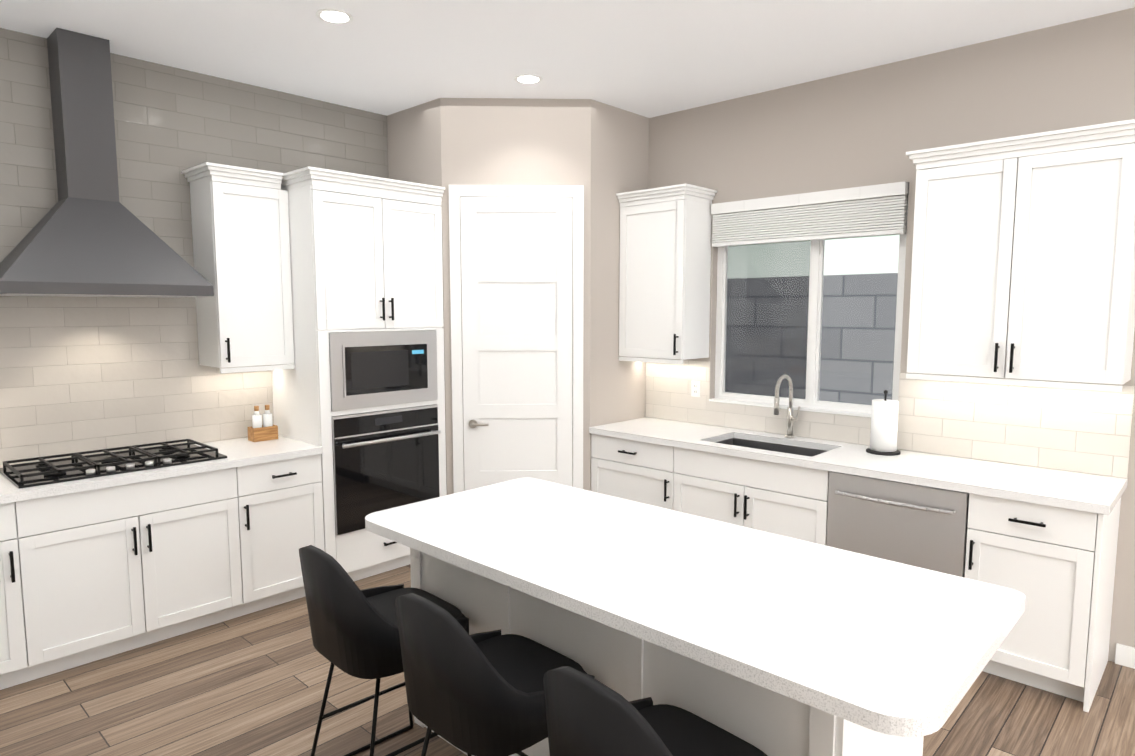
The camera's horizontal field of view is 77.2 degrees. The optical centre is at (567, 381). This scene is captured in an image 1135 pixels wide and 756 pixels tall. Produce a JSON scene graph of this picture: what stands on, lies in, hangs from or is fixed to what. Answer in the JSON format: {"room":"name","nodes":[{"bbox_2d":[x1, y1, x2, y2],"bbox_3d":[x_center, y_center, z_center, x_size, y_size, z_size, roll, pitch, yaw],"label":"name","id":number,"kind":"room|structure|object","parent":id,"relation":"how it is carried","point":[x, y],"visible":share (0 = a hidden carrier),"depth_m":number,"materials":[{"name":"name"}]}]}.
{"room":"kitchen","nodes":[
{"label":"kitchen","id":0,"kind":"room"},
{"bbox_2d":[0,28,388,467],"bbox_3d":[-2.055,-0.284,4.528,0.120,3.109,5.012,5,8,43],"label":"tiled wall","id":1,"kind":"structure","parent":0,"point":[80,374],"depth_m":4.01,"materials":[{"name":"tile"}]},
{"bbox_2d":[0,28,213,297],"bbox_3d":[-2.405,-1.094,3.615,0.500,1.311,0.915,5,8,43],"label":"range hood","id":2,"kind":"object","parent":1,"relation":"attached to","point":[89,234],"visible":1,"depth_m":3.59,"materials":[{"name":"silver metal"}]},
{"bbox_2d":[182,162,294,369],"bbox_3d":[-1.947,-0.666,4.242,0.374,1.134,0.479,5,8,43],"label":"upper cabinet","id":3,"kind":"object","parent":1,"relation":"attached to","point":[241,238],"depth_m":4.14,"materials":[{"name":"white paint"}]},
{"bbox_2d":[387,98,648,494],"bbox_3d":[-0.350,-0.360,5.277,1.328,3.109,1.336,5,8,43],"label":"wall","id":4,"kind":"structure","parent":0,"point":[599,151],"depth_m":4.81,"materials":[{"name":"beige paint"}]},
{"bbox_2d":[460,197,572,490],"bbox_3d":[-0.337,-0.002,4.851,0.543,2.460,0.537,5,8,43],"label":"pantry door","id":5,"kind":"structure","parent":4,"relation":"in","point":[516,268],"depth_m":4.82,"materials":[{"name":"white wood"}]},
{"bbox_2d":[449,185,583,492],"bbox_3d":[-0.339,-0.035,4.849,0.895,2.549,0.018,0,6,-2],"label":"door frame","id":6,"kind":"structure","parent":4,"relation":"attached to","point":[457,192],"depth_m":4.79,"materials":[{"name":"white wood"}]},
{"bbox_2d":[0,564,1134,755],"bbox_3d":[0.809,1.583,2.009,7.985,0.100,5.012,5,8,43],"label":"floor","id":7,"kind":"structure","parent":0,"point":[252,684],"depth_m":3.09,"materials":[{"name":"brown wood"}]},
{"bbox_2d":[0,501,31,689],"bbox_3d":[-2.836,0.964,3.268,0.628,0.880,0.429,5,8,43],"label":"base cabinet","id":8,"kind":"object","parent":7,"relation":"on","point":[15,636],"depth_m":3.19,"materials":[{"name":"white paint"}]},
{"bbox_2d":[20,467,247,679],"bbox_3d":[-2.359,0.913,3.773,0.628,0.880,0.966,5,8,43],"label":"base cabinet","id":9,"kind":"object","parent":7,"relation":"on","point":[88,576],"depth_m":3.53,"materials":[{"name":"white paint"}]},
{"bbox_2d":[240,454,324,613],"bbox_3d":[-1.859,0.859,4.302,0.628,0.880,0.493,5,8,43],"label":"base cabinet","id":10,"kind":"object","parent":7,"relation":"on","point":[283,499],"depth_m":4.08,"materials":[{"name":"white paint"}]},
{"bbox_2d":[272,166,446,580],"bbox_3d":[-1.374,-0.011,4.700,0.674,2.530,0.954,5,8,43],"label":"tall cabinet","id":11,"kind":"object","parent":7,"relation":"on","point":[365,253],"visible":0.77,"depth_m":4.36,"materials":[{"name":"white paint"}]},
{"bbox_2d":[329,330,437,410],"bbox_3d":[-1.146,-0.083,4.503,0.044,0.467,0.767,5,8,43],"label":"microwave","id":12,"kind":"object","parent":11,"relation":"in","point":[375,369],"visible":0.96,"depth_m":4.46,"materials":[{"name":"silver metal"}]},
{"bbox_2d":[331,404,440,535],"bbox_3d":[-1.125,0.548,4.548,0.101,0.728,0.767,5,8,43],"label":"wall oven","id":13,"kind":"object","parent":11,"relation":"in","point":[385,459],"visible":0.92,"depth_m":4.51,"materials":[{"name":"black glass"}]},
{"bbox_2d":[299,545,471,755],"bbox_3d":[-0.664,1.008,2.589,0.491,0.927,0.519,5,8,43],"label":"bar stool","id":14,"kind":"object","parent":7,"relation":"on","point":[354,630],"visible":0.56,"depth_m":2.35,"materials":[{"name":"black leather"}]},
{"bbox_2d":[395,593,594,755],"bbox_3d":[-0.227,1.050,2.180,0.489,0.927,0.516,5,8,43],"label":"bar stool","id":15,"kind":"object","parent":7,"relation":"on","point":[479,694],"visible":0.75,"depth_m":1.95,"materials":[{"name":"black leather"}]},
{"bbox_2d":[543,666,767,755],"bbox_3d":[0.229,1.093,1.747,0.497,0.927,0.525,5,8,43],"label":"bar stool","id":16,"kind":"object","parent":7,"relation":"on","point":[586,715],"visible":1,"depth_m":1.60,"materials":[{"name":"black leather"}]},
{"bbox_2d":[591,433,726,510],"bbox_3d":[0.629,0.793,4.956,0.689,0.880,0.628,5,8,43],"label":"base cabinet","id":17,"kind":"object","parent":7,"relation":"on","point":[633,470],"depth_m":4.63,"materials":[{"name":"white paint"}]},
{"bbox_2d":[410,549,922,755],"bbox_3d":[0.228,1.033,2.581,1.811,0.879,0.659,5,8,43],"label":"kitchen island","id":18,"kind":"object","parent":7,"relation":"on","point":[635,670],"depth_m":2.11,"materials":[{"name":"white paint"}]},
{"bbox_2d":[365,477,1025,752],"bbox_3d":[0.246,0.587,2.414,2.084,0.040,0.925,5,8,43],"label":"island countertop","id":19,"kind":"structure","parent":18,"relation":"on","point":[891,649],"depth_m":2.04,"materials":[{"name":"white stone"}]},
{"bbox_2d":[675,469,828,545],"bbox_3d":[1.241,0.980,4.396,0.991,0.620,0.628,5,8,43],"label":"base cabinet","id":20,"kind":"object","parent":7,"relation":"on","point":[783,506],"depth_m":4.07,"materials":[{"name":"white paint"}]},
{"bbox_2d":[826,471,968,577],"bbox_3d":[1.818,0.913,3.789,0.658,0.875,0.672,5,8,43],"label":"dishwasher","id":21,"kind":"object","parent":7,"relation":"on","point":[925,527],"visible":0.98,"depth_m":3.54,"materials":[{"name":"silver metal"}]},
{"bbox_2d":[964,493,1120,711],"bbox_3d":[2.273,0.949,3.417,0.508,0.880,0.628,5,8,43],"label":"base cabinet","id":22,"kind":"object","parent":7,"relation":"on","point":[1055,566],"depth_m":3.16,"materials":[{"name":"white paint"}]},
{"bbox_3d":[-1.845,1.128,1.647,4.300,0.879,0.672,5,8,43],"label":"base cabinet","id":23,"kind":"object","parent":7,"relation":"on","visible":0},
{"bbox_2d":[0,435,322,503],"bbox_3d":[-2.318,0.452,3.753,0.650,0.040,1.856,5,8,43],"label":"countertop","id":24,"kind":"structure","parent":23,"relation":"on","point":[238,452],"depth_m":3.67,"materials":[{"name":"white stone"}]},
{"bbox_2d":[0,439,226,488],"bbox_3d":[-2.363,0.410,3.727,0.530,0.046,0.915,5,8,43],"label":"cooktop","id":25,"kind":"object","parent":24,"relation":"in","point":[74,466],"visible":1,"depth_m":3.64,"materials":[{"name":"black metal"}]},
{"bbox_2d":[247,405,277,441],"bbox_3d":[-1.895,0.256,4.417,0.090,0.215,0.150,5,8,43],"label":"holder","id":26,"kind":"object","parent":24,"relation":"on","point":[258,431],"visible":1,"depth_m":4.39,"materials":[{"name":"brown wood"}]},
{"bbox_2d":[0,0,1134,117],"bbox_3d":[0.809,-1.610,1.686,7.985,0.100,5.012,5,8,43],"label":"ceiling","id":27,"kind":"structure","parent":0,"point":[649,58],"depth_m":3.65,"materials":[{"name":"white paint"}]},
{"bbox_2d":[316,9,353,23],"bbox_3d":[-1.101,-1.726,3.363,0.170,0.006,0.170,5,8,43],"label":"recessed light","id":28,"kind":"object","parent":27,"relation":"in","point":[335,16],"visible":1,"depth_m":3.35,"materials":[{"name":"white plastic"}]},
{"bbox_2d":[514,74,541,83],"bbox_3d":[-0.236,-1.818,4.278,0.170,0.006,0.170,5,8,43],"label":"recessed light","id":29,"kind":"object","parent":27,"relation":"in","point":[528,79],"visible":1,"depth_m":4.27,"materials":[{"name":"white plastic"}]},
{"bbox_2d":[589,417,1127,514],"bbox_3d":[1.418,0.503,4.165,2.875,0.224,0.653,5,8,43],"label":"countertop","id":30,"kind":"structure","parent":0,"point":[1098,494],"depth_m":3.72,"materials":[{"name":"white stone"}]},
{"bbox_2d":[774,374,799,437],"bbox_3d":[1.363,0.158,4.423,0.091,0.407,0.236,5,8,43],"label":"faucet","id":31,"kind":"object","parent":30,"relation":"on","point":[790,414],"visible":1,"depth_m":4.48,"materials":[{"name":"silver metal"}]},
{"bbox_2d":[866,390,900,455],"bbox_3d":[1.790,0.225,4.016,0.180,0.357,0.180,5,8,43],"label":"paper towel holder","id":32,"kind":"object","parent":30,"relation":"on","point":[884,425],"visible":1,"depth_m":3.96,"materials":[{"name":"black"}]},
{"bbox_2d":[648,8,1134,661],"bbox_3d":[2.485,-0.193,3.620,7.745,3.109,0.120,5,8,43],"label":"wall","id":33,"kind":"structure","parent":0,"point":[868,126],"depth_m":3.98,"materials":[{"name":"beige paint"}]},
{"bbox_2d":[616,183,716,362],"bbox_3d":[0.677,-0.735,4.933,0.579,1.134,0.374,5,8,43],"label":"upper cabinet","id":34,"kind":"object","parent":33,"relation":"attached to","point":[665,232],"depth_m":4.81,"materials":[{"name":"white paint"}]},
{"bbox_2d":[709,201,907,417],"bbox_3d":[1.488,-0.494,4.514,1.260,1.348,0.117,5,8,43],"label":"window","id":35,"kind":"structure","parent":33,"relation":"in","point":[811,401],"depth_m":4.64,"materials":[{"name":"white plastic"}]},
{"bbox_2d":[711,181,908,246],"bbox_3d":[1.451,-1.020,4.422,1.248,0.282,0.074,5,8,43],"label":"window blinds","id":36,"kind":"object","parent":33,"relation":"attached to","point":[872,210],"visible":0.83,"depth_m":4.34,"materials":[{"name":"white fabric"}]},
{"bbox_2d":[645,358,1134,478],"bbox_3d":[1.638,0.145,4.366,2.875,0.446,0.006,5,8,43],"label":"backsplash","id":37,"kind":"structure","parent":33,"relation":"attached to","point":[1080,431],"depth_m":3.85,"materials":[{"name":"tile"}]},
{"bbox_2d":[691,380,699,396],"bbox_3d":[0.908,0.051,5.036,0.070,0.114,0.008,5,8,43],"label":"outlet","id":38,"kind":"object","parent":37,"relation":"attached to","point":[695,388],"visible":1,"depth_m":5.03,"materials":[{"name":"white plastic"}]},
{"bbox_2d":[906,127,1134,386],"bbox_3d":[2.230,-0.574,3.508,0.905,1.099,0.334,5,8,43],"label":"upper cabinet","id":39,"kind":"object","parent":33,"relation":"attached to","point":[1023,258],"depth_m":3.34,"materials":[{"name":"white paint"}]},
{"bbox_2d":[1115,643,1134,668],"bbox_3d":[3.975,1.455,2.284,3.528,0.100,0.012,5,8,43],"label":"baseboard","id":40,"kind":"structure","parent":33,"relation":"attached to","point":[1125,655],"depth_m":3.46,"materials":[{"name":"white wood"}]},
{"label":"outside","id":41,"kind":"structure","parent":0,"visible":0},
{"bbox_2d":[725,234,899,404],"bbox_3d":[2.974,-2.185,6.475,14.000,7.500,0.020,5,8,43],"label":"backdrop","id":42,"kind":"structure","parent":41,"point":[867,364],"depth_m":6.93,"materials":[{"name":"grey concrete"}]}
]}

